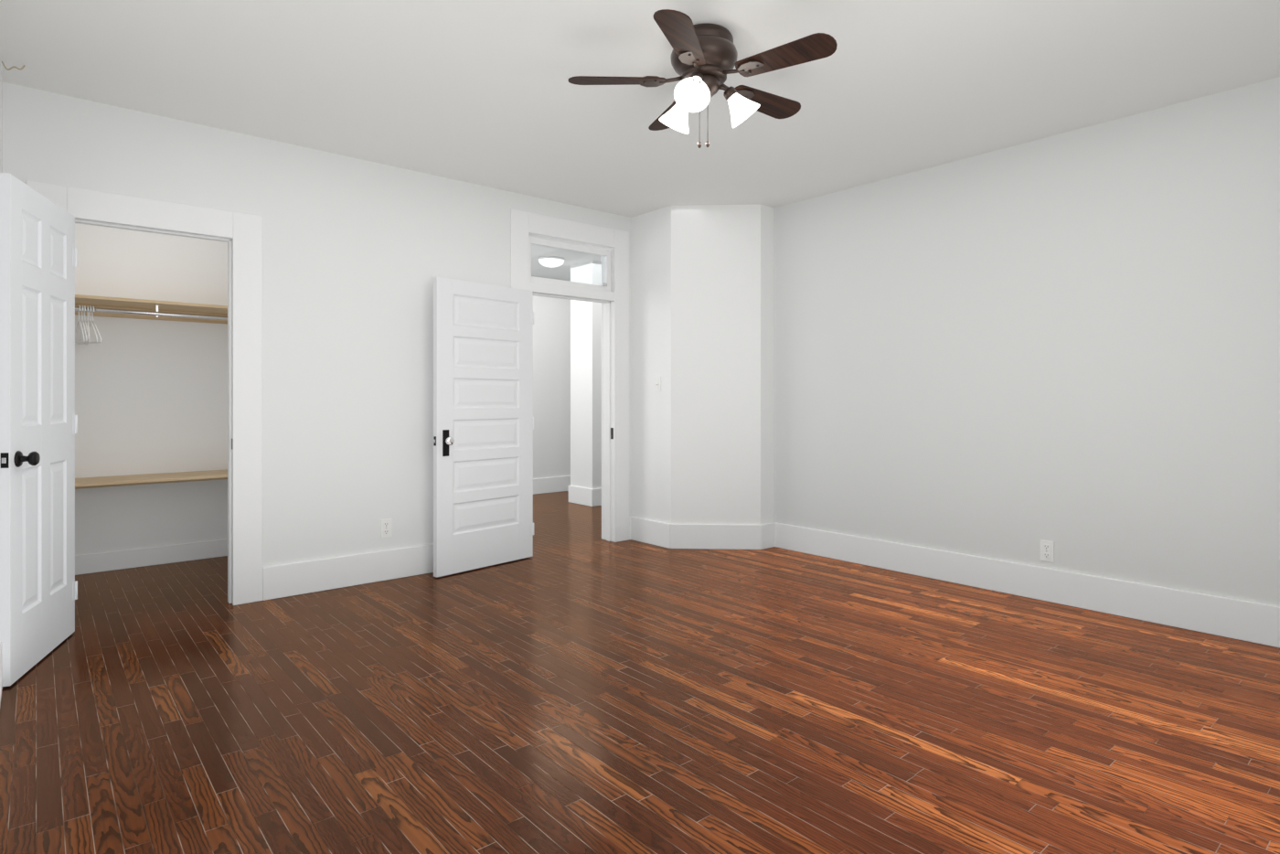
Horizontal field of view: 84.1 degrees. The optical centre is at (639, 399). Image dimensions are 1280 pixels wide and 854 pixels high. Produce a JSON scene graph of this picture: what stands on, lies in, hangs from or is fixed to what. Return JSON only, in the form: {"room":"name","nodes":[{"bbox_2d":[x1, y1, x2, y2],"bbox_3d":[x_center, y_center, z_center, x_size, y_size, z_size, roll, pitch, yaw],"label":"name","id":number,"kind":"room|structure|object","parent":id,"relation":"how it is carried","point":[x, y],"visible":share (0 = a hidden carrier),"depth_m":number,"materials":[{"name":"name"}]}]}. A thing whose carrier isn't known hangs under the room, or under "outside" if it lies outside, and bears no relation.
{"room":"empty bedroom","nodes":[
{"label":"empty bedroom","id":0,"kind":"room"},
{"bbox_2d":[0,59,2,172],"bbox_3d":[-1.461,-0.175,1.416,0.150,2.650,4.950,0,0,-40],"label":"wall","id":1,"kind":"structure","parent":0,"point":[1,77],"depth_m":3.21,"materials":[{"name":"white paint"}]},
{"bbox_2d":[1,61,25,70],"bbox_3d":[-2.763,-1.471,3.129,0.080,0.039,0.062,0,0,-40],"label":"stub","id":2,"kind":"object","parent":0,"point":[24,66],"depth_m":3.13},
{"bbox_2d":[74,223,227,555],"bbox_3d":[-3.448,-0.175,4.977,1.700,2.650,2.750,0,0,-40],"label":"wall","id":3,"kind":"structure","parent":0,"point":[151,397],"depth_m":4.92,"materials":[{"name":"white paint"}]},
{"bbox_2d":[74,538,227,575],"bbox_3d":[-2.978,1.087,4.425,1.400,0.125,1.300,0,0,-40],"label":"baseboard","id":4,"kind":"structure","parent":3,"relation":"attached to","point":[112,560],"depth_m":4.90,"materials":[{"name":"white paint"}]},
{"bbox_2d":[74,294,227,324],"bbox_3d":[-3.270,-0.600,4.768,1.400,0.090,0.400,0,0,-40],"label":"closet shelf","id":5,"kind":"object","parent":3,"relation":"attached to","point":[100,302],"visible":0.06,"depth_m":4.78,"materials":[{"name":"brown wood"}]},
{"bbox_2d":[74,305,227,319],"bbox_3d":[-3.186,-0.584,4.669,1.357,0.077,0.028,0,0,-40],"label":"hanging rod","id":6,"kind":"object","parent":5,"relation":"attached to","point":[156,313],"visible":0.48,"depth_m":4.65,"materials":[{"name":"silver metal"}]},
{"bbox_2d":[74,305,101,345],"bbox_3d":[-3.466,-0.466,4.435,0.439,0.246,0.090,0,0,42],"label":"hangers","id":7,"kind":"object","parent":6,"relation":"hanging from","point":[86,336],"visible":1,"depth_m":4.42,"materials":[{"name":"white plastic"}]},
{"bbox_2d":[74,469,227,489],"bbox_3d":[-3.270,0.550,4.768,1.400,0.070,0.400,0,0,-40],"label":"closet shelf","id":8,"kind":"object","parent":3,"relation":"attached to","point":[213,474],"visible":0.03,"depth_m":4.73,"materials":[{"name":"brown wood"}]},
{"bbox_2d":[2,82,630,566],"bbox_3d":[-1.335,-0.175,4.871,4.820,2.650,0.150,0,0,-40],"label":"wall","id":9,"kind":"structure","parent":0,"point":[354,250],"depth_m":4.29,"materials":[{"name":"white paint"}]},
{"bbox_2d":[0,172,77,686],"bbox_3d":[-2.633,0.120,3.169,0.103,2.043,0.744,0,0,-22],"label":"closet door","id":10,"kind":"structure","parent":9,"relation":"in","point":[38,254],"depth_m":3.06,"materials":[{"name":"white paint"}]},
{"bbox_2d":[26,180,629,605],"bbox_3d":[-1.570,-0.113,4.672,3.735,2.525,0.178,0,0,-40],"label":"trim","id":11,"kind":"structure","parent":9,"relation":"attached to","point":[245,230],"depth_m":4.01,"materials":[{"name":"white wood"}]},
{"bbox_2d":[74,217,614,603],"bbox_3d":[-1.566,-0.050,4.667,3.485,2.400,0.162,0,0,-40],"label":"jamb","id":12,"kind":"object","parent":9,"relation":"attached to","point":[607,298],"depth_m":5.53,"materials":[{"name":"white wood"}]},
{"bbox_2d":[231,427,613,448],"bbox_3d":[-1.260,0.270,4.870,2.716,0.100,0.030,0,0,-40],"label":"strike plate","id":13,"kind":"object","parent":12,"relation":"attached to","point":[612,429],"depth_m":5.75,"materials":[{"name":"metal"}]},
{"bbox_2d":[380,518,391,537],"bbox_3d":[-1.619,0.820,4.525,0.070,0.115,0.009,0,0,-40],"label":"outlet","id":14,"kind":"object","parent":9,"relation":"attached to","point":[385,524],"visible":1,"depth_m":4.52,"materials":[{"name":"white plastic"}]},
{"bbox_2d":[433,276,533,576],"bbox_3d":[-1.058,0.175,4.874,0.166,1.933,0.824,0,0,41],"label":"hall door","id":15,"kind":"structure","parent":9,"relation":"in","point":[484,420],"depth_m":4.82,"materials":[{"name":"white paint"}]},
{"bbox_2d":[528,236,611,291],"bbox_3d":[-0.545,-1.038,5.500,0.804,0.339,0.047,0,0,-40],"label":"transom window","id":16,"kind":"structure","parent":9,"relation":"in","point":[606,286],"depth_m":5.52,"materials":[{"name":"white paint"}]},
{"bbox_2d":[0,516,1279,704],"bbox_3d":[0.318,1.055,2.932,4.524,0.190,4.954,0,0,-40],"label":"baseboard","id":17,"kind":"structure","parent":9,"relation":"attached to","point":[1257,623],"depth_m":4.28,"materials":[{"name":"white paint"}]},
{"bbox_2d":[537,256,565,266],"bbox_3d":[-0.945,-1.457,7.560,0.290,0.086,0.290,0,0,-40],"label":"ceiling light","id":18,"kind":"object","parent":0,"point":[549,261],"depth_m":7.47,"materials":[{"name":"white glass"}]},
{"bbox_2d":[533,276,570,479],"bbox_3d":[-0.817,-0.175,6.823,5.000,2.650,3.650,0,0,-40],"label":"wall","id":19,"kind":"structure","parent":0,"point":[551,326],"depth_m":8.79,"materials":[{"name":"white paint"}]},
{"bbox_2d":[533,475,601,506],"bbox_3d":[-1.011,1.055,7.051,4.700,0.190,2.750,0,0,-40],"label":"baseboard","id":20,"kind":"structure","parent":19,"relation":"attached to","point":[577,495],"depth_m":7.94,"materials":[{"name":"white paint"}]},
{"bbox_2d":[570,260,601,488],"bbox_3d":[-0.547,-0.175,7.879,0.260,2.650,0.410,0,0,-40],"label":"wall pier","id":21,"kind":"object","parent":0,"point":[585,316],"visible":0.64,"depth_m":7.73,"materials":[{"name":"white paint"}]},
{"bbox_2d":[0,490,1279,853],"bbox_3d":[0.016,1.180,4.610,6.800,0.060,8.400,0,0,-40],"label":"floor","id":22,"kind":"structure","parent":0,"point":[587,693],"depth_m":2.52,"materials":[{"name":"brown wood"}]},
{"bbox_2d":[0,0,1279,280],"bbox_3d":[0.016,-1.550,4.610,6.800,0.100,8.400,0,0,-40],"label":"ceiling","id":23,"kind":"structure","parent":0,"point":[481,92],"depth_m":3.27,"materials":[{"name":"white paint"}]},
{"bbox_2d":[568,9,837,148],"bbox_3d":[0.299,-1.268,2.945,1.045,0.463,1.070,0,0,-40],"label":"ceiling fan","id":24,"kind":"object","parent":23,"relation":"hanging from","point":[703,55],"depth_m":2.82,"materials":[{"name":"brown wood"}]},
{"bbox_2d":[630,203,774,524],"bbox_3d":[0.489,-0.175,5.701,0.665,2.650,0.950,0,0,-40],"label":"wall","id":25,"kind":"structure","parent":0,"point":[702,276],"depth_m":5.47,"materials":[{"name":"white paint"}]},
{"bbox_2d":[654,376,661,391],"bbox_3d":[0.133,-0.120,5.589,0.022,0.115,0.070,0,0,-40],"label":"light switch","id":26,"kind":"object","parent":25,"relation":"attached to","point":[657,379],"visible":1,"depth_m":5.59,"materials":[{"name":"white plastic"}]},
{"bbox_2d":[774,76,1279,606],"bbox_3d":[2.144,-0.175,4.385,0.150,2.650,5.100,0,0,-40],"label":"wall","id":27,"kind":"structure","parent":0,"point":[1071,339],"depth_m":4.00,"materials":[{"name":"white paint"}]},
{"bbox_2d":[1040,540,1054,562],"bbox_3d":[2.323,0.865,4.052,0.009,0.115,0.070,0,0,-40],"label":"outlet","id":28,"kind":"object","parent":27,"relation":"attached to","point":[1047,548],"visible":1,"depth_m":4.05,"materials":[{"name":"white plastic"}]}
]}

